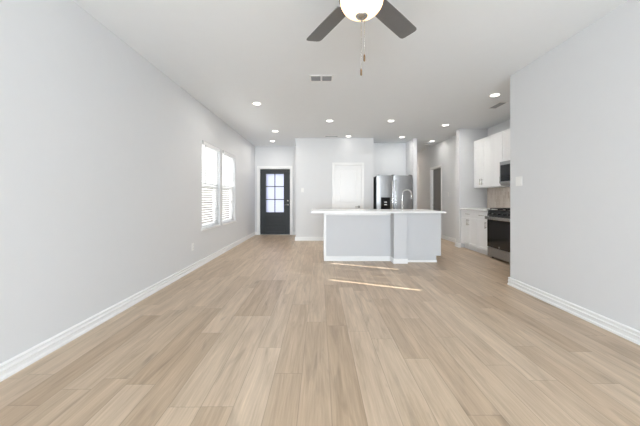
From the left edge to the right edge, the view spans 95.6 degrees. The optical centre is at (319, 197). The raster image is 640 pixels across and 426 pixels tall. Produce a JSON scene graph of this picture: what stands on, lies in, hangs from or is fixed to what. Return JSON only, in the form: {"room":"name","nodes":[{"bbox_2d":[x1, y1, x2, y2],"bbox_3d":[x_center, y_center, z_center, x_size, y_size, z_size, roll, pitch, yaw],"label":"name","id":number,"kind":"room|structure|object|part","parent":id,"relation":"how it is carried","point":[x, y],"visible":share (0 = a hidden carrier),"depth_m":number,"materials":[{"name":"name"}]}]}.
{"room":"living room","nodes":[
{"label":"living room","id":0,"kind":"room"},
{"bbox_2d":[0,0,254,363],"bbox_3d":[-2.070,-0.230,2.290,0.140,2.740,13.380,0,0,0],"label":"wall","id":1,"kind":"structure","parent":0,"point":[101,150],"depth_m":2.51,"materials":[{"name":"grey paint"}]},
{"bbox_2d":[0,232,255,381],"bbox_3d":[-1.988,1.089,2.290,0.024,0.102,13.380,0,0,0],"label":"baseboard","id":2,"kind":"structure","parent":1,"relation":"attached to","point":[15,364],"depth_m":2.50,"materials":[{"name":"white wood"}]},
{"bbox_2d":[201,151,220,230],"bbox_3d":[-2.056,-0.214,5.370,0.148,1.552,0.940,0,0,0],"label":"window","id":3,"kind":"structure","parent":1,"relation":"in","point":[215,151],"depth_m":5.75,"materials":[{"name":"white plastic"}]},
{"bbox_3d":[-2.103,0.130,5.385,0.044,0.750,0.840,0,0,0],"label":"sash","id":4,"kind":"part","parent":3,"relation":"part of","materials":[{"name":"white plastic"}]},
{"bbox_3d":[-2.107,-0.225,5.385,0.045,1.530,0.910,0,0,0],"label":"frame","id":5,"kind":"part","parent":3,"relation":"part of","materials":[{"name":"white plastic"}]},
{"bbox_2d":[202,140,219,228],"bbox_3d":[-2.029,-0.227,5.382,0.073,1.522,0.892,0,0,0],"label":"window blind","id":6,"kind":"object","parent":3,"relation":"attached to","point":[208,147],"visible":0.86,"depth_m":5.37,"materials":[{"name":"white plastic"}]},
{"bbox_3d":[-2.034,0.549,5.370,0.103,0.026,0.940,0,0,0],"label":"sill","id":7,"kind":"part","parent":3,"relation":"part of","materials":[{"name":"white wood"}]},
{"bbox_2d":[223,166,235,224],"bbox_3d":[-2.056,-0.214,6.450,0.148,1.552,0.940,0,0,0],"label":"window","id":8,"kind":"structure","parent":1,"relation":"in","point":[231,166],"depth_m":6.81,"materials":[{"name":"white plastic"}]},
{"bbox_2d":[223,150,234,222],"bbox_3d":[-2.029,-0.227,6.432,0.073,1.522,0.892,0,0,0],"label":"window blind","id":9,"kind":"object","parent":8,"relation":"attached to","point":[228,159],"visible":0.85,"depth_m":6.47,"materials":[{"name":"white plastic"}]},
{"bbox_3d":[-2.035,-0.210,6.471,0.056,1.460,0.002,0,0,0],"label":"ladder cord","id":10,"kind":"part","parent":9,"relation":"part of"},
{"bbox_2d":[255,146,295,231],"bbox_3d":[-1.330,-0.230,9.050,1.620,2.740,0.140,0,0,0],"label":"wall","id":11,"kind":"structure","parent":0,"point":[264,155],"depth_m":8.98,"materials":[{"name":"grey paint"}]},
{"bbox_2d":[257,166,292,234],"bbox_3d":[-1.380,0.077,9.038,1.102,2.126,0.164,0,0,0],"label":"door","id":12,"kind":"structure","parent":11,"relation":"in","point":[274,183],"depth_m":9.03,"materials":[{"name":"black paint"}]},
{"bbox_3d":[-1.389,0.985,9.021,0.590,0.170,0.018,0,0,0],"label":"panel","id":13,"kind":"part","parent":12,"relation":"part of","materials":[{"name":"black paint"}]},
{"bbox_3d":[-1.389,0.705,9.021,0.590,0.250,0.018,0,0,0],"label":"panel","id":14,"kind":"part","parent":12,"relation":"part of","materials":[{"name":"black paint"}]},
{"bbox_3d":[-1.389,-0.155,9.048,0.570,1.210,0.008,0,0,0],"label":"glass","id":15,"kind":"part","parent":12,"relation":"part of","materials":[{"name":"white glass"}]},
{"bbox_2d":[0,235,639,425],"bbox_3d":[1.005,1.180,4.230,6.290,0.080,17.540,0,0,0],"label":"floor","id":16,"kind":"structure","parent":0,"point":[268,331],"depth_m":2.10,"materials":[{"name":"brown wood"}]},
{"bbox_2d":[323,213,440,263],"bbox_3d":[1.119,0.704,5.481,2.078,0.873,0.919,0,0,0],"label":"kitchen island","id":17,"kind":"object","parent":16,"relation":"on","point":[397,238],"visible":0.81,"depth_m":5.26,"materials":[{"name":"paint"}]},
{"bbox_3d":[0.101,0.704,5.594,0.042,0.873,0.692,0,0,0],"label":"trim","id":18,"kind":"part","parent":17,"relation":"part of","materials":[{"name":"white wood"}]},
{"bbox_3d":[0.708,1.097,5.258,1.171,0.087,0.024,0,0,0],"label":"skirting","id":19,"kind":"part","parent":17,"relation":"part of","materials":[{"name":"white wood"}]},
{"bbox_3d":[0.708,0.704,5.330,1.171,0.873,0.120,0,0,0],"label":"panel","id":20,"kind":"part","parent":17,"relation":"part of","materials":[{"name":"paint"}]},
{"bbox_2d":[311,209,445,212],"bbox_3d":[1.016,0.247,5.500,2.323,0.030,1.040,0,0,0],"label":"island countertop","id":21,"kind":"structure","parent":17,"relation":"on","point":[313,210],"depth_m":4.98,"materials":[{"name":"white stone"}]},
{"bbox_2d":[401,189,412,209],"bbox_3d":[1.680,0.029,5.609,0.236,0.405,0.107,0,0,-26],"label":"kitchen faucet","id":22,"kind":"object","parent":21,"relation":"on","point":[402,205],"visible":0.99,"depth_m":5.59,"materials":[{"name":"silver metal"}]},
{"bbox_3d":[1.405,0.704,5.213,0.225,0.873,0.355,0,0,0],"label":"post","id":23,"kind":"part","parent":17,"relation":"part of","materials":[{"name":"paint"}]},
{"bbox_3d":[1.404,1.097,5.133,0.252,0.085,0.223,0,0,0],"label":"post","id":24,"kind":"part","parent":17,"relation":"part of","materials":[{"name":"white wood"}]},
{"bbox_3d":[1.808,1.122,5.146,0.551,0.036,0.008,0,0,0],"label":"toe trim","id":25,"kind":"part","parent":17,"relation":"part of","materials":[{"name":"white wood"}]},
{"bbox_3d":[1.838,0.704,5.540,0.640,0.873,0.780,0,0,0],"label":"panel","id":26,"kind":"part","parent":17,"relation":"part of","materials":[{"name":"paint"}]},
{"bbox_2d":[374,175,411,208],"bbox_3d":[1.956,0.266,7.902,0.937,1.748,0.876,0,0,0],"label":"refrigerator","id":27,"kind":"object","parent":16,"relation":"on","point":[388,189],"visible":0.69,"depth_m":7.55,"materials":[{"name":"silver metal"}]},
{"bbox_3d":[1.705,0.240,7.580,0.434,1.660,0.060,0,0,0],"label":"freezer door","id":28,"kind":"part","parent":27,"relation":"part of","materials":[{"name":"silver metal"}]},
{"bbox_3d":[1.883,0.065,7.507,0.026,1.051,0.086,0,0,0],"label":"handle","id":29,"kind":"part","parent":27,"relation":"part of","materials":[{"name":"silver metal"}]},
{"bbox_3d":[2.176,0.240,7.580,0.497,1.660,0.060,0,0,0],"label":"fridge door","id":30,"kind":"part","parent":27,"relation":"part of","materials":[{"name":"silver metal"}]},
{"bbox_2d":[461,210,480,252],"bbox_3d":[3.540,0.704,6.322,0.656,0.873,0.671,0,0,0],"label":"base cabinet","id":31,"kind":"object","parent":16,"relation":"on","point":[468,217],"visible":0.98,"depth_m":6.28,"materials":[{"name":"white paint"}]},
{"bbox_3d":[3.260,0.734,6.490,0.019,0.602,0.332,0,0,0],"label":"door","id":32,"kind":"part","parent":31,"relation":"part of","materials":[{"name":"white paint"}]},
{"bbox_3d":[3.260,0.350,6.322,0.019,0.150,0.667,0,0,0],"label":"drawer","id":33,"kind":"part","parent":31,"relation":"part of","materials":[{"name":"white paint"}]},
{"bbox_3d":[3.260,0.734,6.155,0.019,0.602,0.332,0,0,0],"label":"door","id":34,"kind":"part","parent":31,"relation":"part of","materials":[{"name":"white paint"}]},
{"bbox_2d":[477,211,487,254],"bbox_3d":[3.540,0.704,5.795,0.656,0.873,0.376,0,0,0],"label":"base cabinet","id":35,"kind":"object","parent":16,"relation":"on","point":[481,221],"visible":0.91,"depth_m":5.82,"materials":[{"name":"white paint"}]},
{"bbox_3d":[3.260,0.350,5.795,0.019,0.150,0.372,0,0,0],"label":"drawer","id":36,"kind":"part","parent":35,"relation":"part of","materials":[{"name":"white paint"}]},
{"bbox_2d":[460,208,505,211],"bbox_3d":[3.546,0.247,6.141,0.643,0.031,1.075,0,0,0],"label":"countertop","id":37,"kind":"structure","parent":35,"relation":"on","point":[473,209],"depth_m":6.07,"materials":[{"name":"white stone"}]},
{"bbox_2d":[485,208,509,262],"bbox_3d":[3.514,0.665,5.220,0.673,0.950,0.752,0,0,0],"label":"gas range","id":38,"kind":"object","parent":16,"relation":"on","point":[498,221],"visible":0.48,"depth_m":5.22,"materials":[{"name":"black metal"}]},
{"bbox_3d":[3.206,0.373,5.220,0.058,0.057,0.722,0,0,0],"label":"handle","id":39,"kind":"part","parent":38,"relation":"part of","materials":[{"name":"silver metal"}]},
{"bbox_3d":[3.252,0.639,5.220,0.034,0.578,0.752,0,0,0],"label":"oven door","id":40,"kind":"part","parent":38,"relation":"part of","materials":[{"name":"black glass"}]},
{"bbox_3d":[3.260,0.291,5.220,0.050,0.103,0.752,0,0,0],"label":"control panel","id":41,"kind":"part","parent":38,"relation":"part of","materials":[{"name":"black ceramic"}]},
{"bbox_3d":[3.255,1.020,5.220,0.030,0.170,0.752,0,0,0],"label":"storage drawer","id":42,"kind":"part","parent":38,"relation":"part of","materials":[{"name":"metal"}]},
{"bbox_2d":[296,138,373,236],"bbox_3d":[0.403,-0.230,7.830,2.085,2.740,0.140,0,0,0],"label":"wall","id":43,"kind":"structure","parent":0,"point":[315,157],"depth_m":7.76,"materials":[{"name":"grey paint"}]},
{"bbox_2d":[295,237,322,240],"bbox_3d":[0.393,1.089,7.748,2.105,0.102,0.024,0,0,0],"label":"baseboard","id":44,"kind":"structure","parent":43,"relation":"attached to","point":[296,238],"depth_m":7.74,"materials":[{"name":"white wood"}]},
{"bbox_2d":[332,163,363,208],"bbox_3d":[0.765,0.097,7.811,0.850,2.086,0.177,0,0,0],"label":"door","id":45,"kind":"structure","parent":43,"relation":"in","point":[347,178],"depth_m":7.78,"materials":[{"name":"white paint"}]},
{"bbox_2d":[73,0,627,152],"bbox_3d":[0.925,-1.660,4.150,6.450,0.120,17.700,0,0,0],"label":"ceiling","id":46,"kind":"structure","parent":0,"point":[228,55],"depth_m":3.28,"materials":[{"name":"white paint"}]},
{"bbox_2d":[309,75,333,81],"bbox_3d":[0.025,-1.596,3.870,0.315,0.008,0.195,0,0,0],"label":"ceiling vent","id":47,"kind":"object","parent":46,"relation":"in","point":[313,78],"visible":1,"depth_m":3.87,"materials":[{"name":"white metal"}]},
{"bbox_2d":[307,0,416,75],"bbox_3d":[0.252,-1.190,1.839,1.311,0.820,1.298,0,0,0],"label":"ceiling fan","id":48,"kind":"object","parent":46,"relation":"hanging from","point":[356,10],"visible":1,"depth_m":2.10,"materials":[{"name":"grey wood"}]},
{"bbox_3d":[0.061,-1.335,2.251,0.142,0.033,0.490,0,0,-29],"label":"blade","id":49,"kind":"part","parent":48,"relation":"part of","materials":[{"name":"grey wood"}]},
{"bbox_3d":[0.272,-1.224,1.870,0.276,0.107,0.276,0,0,0],"label":"lamp shade","id":50,"kind":"part","parent":48,"relation":"part of","materials":[{"name":"white glass"}]},
{"bbox_3d":[0.292,-1.047,1.886,0.004,0.230,0.003,0,0,0],"label":"pull chain","id":51,"kind":"part","parent":48,"relation":"part of","materials":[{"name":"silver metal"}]},
{"bbox_3d":[0.569,-1.335,2.188,0.142,0.033,0.490,0,0,43],"label":"blade","id":52,"kind":"part","parent":48,"relation":"part of","materials":[{"name":"grey wood"}]},
{"bbox_2d":[488,93,500,96],"bbox_3d":[2.720,-1.596,4.500,0.176,0.008,0.176,0,0,0],"label":"recessed light","id":53,"kind":"object","parent":46,"relation":"in","point":[493,94],"visible":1,"depth_m":4.50,"materials":[{"name":"white"}]},
{"bbox_2d":[487,102,507,108],"bbox_3d":[3.070,-1.596,5.000,0.160,0.008,0.360,0,0,0],"label":"ceiling vent","id":54,"kind":"object","parent":46,"relation":"in","point":[498,104],"visible":1,"depth_m":5.00,"materials":[{"name":"white metal"}]},
{"bbox_2d":[374,143,405,176],"bbox_3d":[1.917,-0.230,8.500,1.185,2.740,0.120,0,0,0],"label":"wall","id":55,"kind":"structure","parent":0,"point":[389,158],"depth_m":8.44,"materials":[{"name":"grey paint"}]},
{"bbox_2d":[406,138,416,208],"bbox_3d":[2.560,-0.230,10.180,0.100,2.740,4.840,0,0,0],"label":"wall","id":56,"kind":"structure","parent":0,"point":[411,146],"depth_m":7.76,"materials":[{"name":"grey paint"}]},
{"bbox_2d":[417,135,455,238],"bbox_3d":[3.530,-0.230,9.720,0.120,2.740,5.760,0,0,0],"label":"wall","id":57,"kind":"structure","parent":0,"point":[443,153],"depth_m":8.12,"materials":[{"name":"grey paint"}]},
{"bbox_2d":[430,165,441,237],"bbox_3d":[3.521,0.097,8.640,0.138,2.086,0.884,0,0,0],"label":"door frame","id":58,"kind":"structure","parent":57,"relation":"in","point":[435,172],"depth_m":8.79,"materials":[{"name":"grey paint"}]},
{"bbox_2d":[442,235,455,242],"bbox_3d":[3.458,1.089,9.730,0.024,0.102,5.740,0,0,0],"label":"baseboard","id":59,"kind":"structure","parent":57,"relation":"attached to","point":[451,239],"depth_m":7.71,"materials":[{"name":"white wood"}]},
{"bbox_2d":[456,129,486,246],"bbox_3d":[3.545,-0.230,6.760,0.650,2.740,0.160,0,0,0],"label":"wall","id":60,"kind":"structure","parent":0,"point":[467,196],"depth_m":6.68,"materials":[{"name":"grey paint"}]},
{"bbox_2d":[455,242,460,247],"bbox_3d":[3.223,1.089,6.760,0.054,0.102,0.208,0,0,0],"label":"baseboard","id":61,"kind":"structure","parent":60,"relation":"attached to","point":[457,244],"depth_m":6.70,"materials":[{"name":"white wood"}]},
{"bbox_2d":[487,119,509,187],"bbox_3d":[3.935,-0.230,5.260,0.130,2.740,3.160,0,0,0],"label":"wall","id":62,"kind":"structure","parent":0,"point":[505,125],"depth_m":6.27,"materials":[{"name":"grey paint"}]},
{"bbox_2d":[474,135,495,187],"bbox_3d":[3.681,-0.765,6.322,0.358,1.070,0.671,0,0,0],"label":"upper cabinet","id":63,"kind":"object","parent":62,"relation":"attached to","point":[482,147],"visible":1,"depth_m":6.30,"materials":[{"name":"white paint"}]},
{"bbox_3d":[3.550,-0.765,6.490,0.019,1.062,0.330,0,0,0],"label":"door","id":64,"kind":"part","parent":63,"relation":"part of","materials":[{"name":"white paint"}]},
{"bbox_3d":[3.550,-0.765,6.155,0.019,1.062,0.330,0,0,0],"label":"door","id":65,"kind":"part","parent":63,"relation":"part of","materials":[{"name":"white paint"}]},
{"bbox_2d":[487,187,509,207],"bbox_3d":[3.865,0.001,5.313,0.006,0.454,2.726,0,0,0],"label":"tile backsplash","id":66,"kind":"structure","parent":62,"relation":"attached to","point":[499,197],"depth_m":6.26,"materials":[{"name":"beige tile"}]},
{"bbox_2d":[491,131,509,186],"bbox_3d":[3.681,-0.765,5.795,0.358,1.070,0.376,0,0,0],"label":"upper cabinet","id":67,"kind":"object","parent":62,"relation":"attached to","point":[496,139],"visible":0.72,"depth_m":5.81,"materials":[{"name":"white paint"}]},
{"bbox_3d":[3.550,-0.765,5.795,0.019,1.062,0.370,0,0,0],"label":"door","id":68,"kind":"part","parent":67,"relation":"part of","materials":[{"name":"white paint"}]},
{"bbox_2d":[503,128,509,160],"bbox_3d":[3.685,-1.000,5.220,0.366,0.600,0.756,0,0,0],"label":"upper cabinet","id":69,"kind":"object","parent":62,"relation":"attached to","point":[506,133],"visible":0.15,"depth_m":5.50,"materials":[{"name":"white paint"}]},
{"bbox_2d":[500,160,509,185],"bbox_3d":[3.644,-0.465,5.220,0.427,0.454,0.750,0,0,0],"label":"microwave","id":70,"kind":"object","parent":69,"relation":"attached to","point":[505,165],"visible":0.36,"depth_m":5.45,"materials":[{"name":"metal"}]},
{"bbox_2d":[510,0,639,330],"bbox_3d":[2.560,-0.230,-0.300,0.120,2.740,8.200,0,0,0],"label":"wall","id":71,"kind":"structure","parent":0,"point":[575,108],"depth_m":2.76,"materials":[{"name":"grey paint"}]},
{"bbox_2d":[516,176,521,185],"bbox_3d":[2.495,-0.210,3.630,0.010,0.118,0.118,0,0,0],"label":"light switch","id":72,"kind":"object","parent":71,"relation":"attached to","point":[518,179],"visible":1,"depth_m":3.62,"materials":[{"name":"white plastic"}]},
{"bbox_2d":[507,277,639,344],"bbox_3d":[2.688,1.089,-0.288,0.424,0.102,8.224,0,0,0],"label":"baseboard","id":73,"kind":"structure","parent":71,"relation":"attached to","point":[624,331],"depth_m":2.74,"materials":[{"name":"white wood"}]},
{"label":"outside","id":74,"kind":"structure","parent":0,"visible":0},
{"bbox_3d":[-5.000,1.465,20.000,50.000,0.050,80.000,0,0,0],"label":"ground","id":75,"kind":"structure","parent":74,"visible":0},
{"bbox_2d":[202,187,228,222],"bbox_3d":[-4.350,0.458,8.928,0.140,1.964,16.945,0,0,0],"label":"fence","id":76,"kind":"object","parent":75,"relation":"on","point":[202,187],"visible":0.03,"depth_m":11.39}
]}

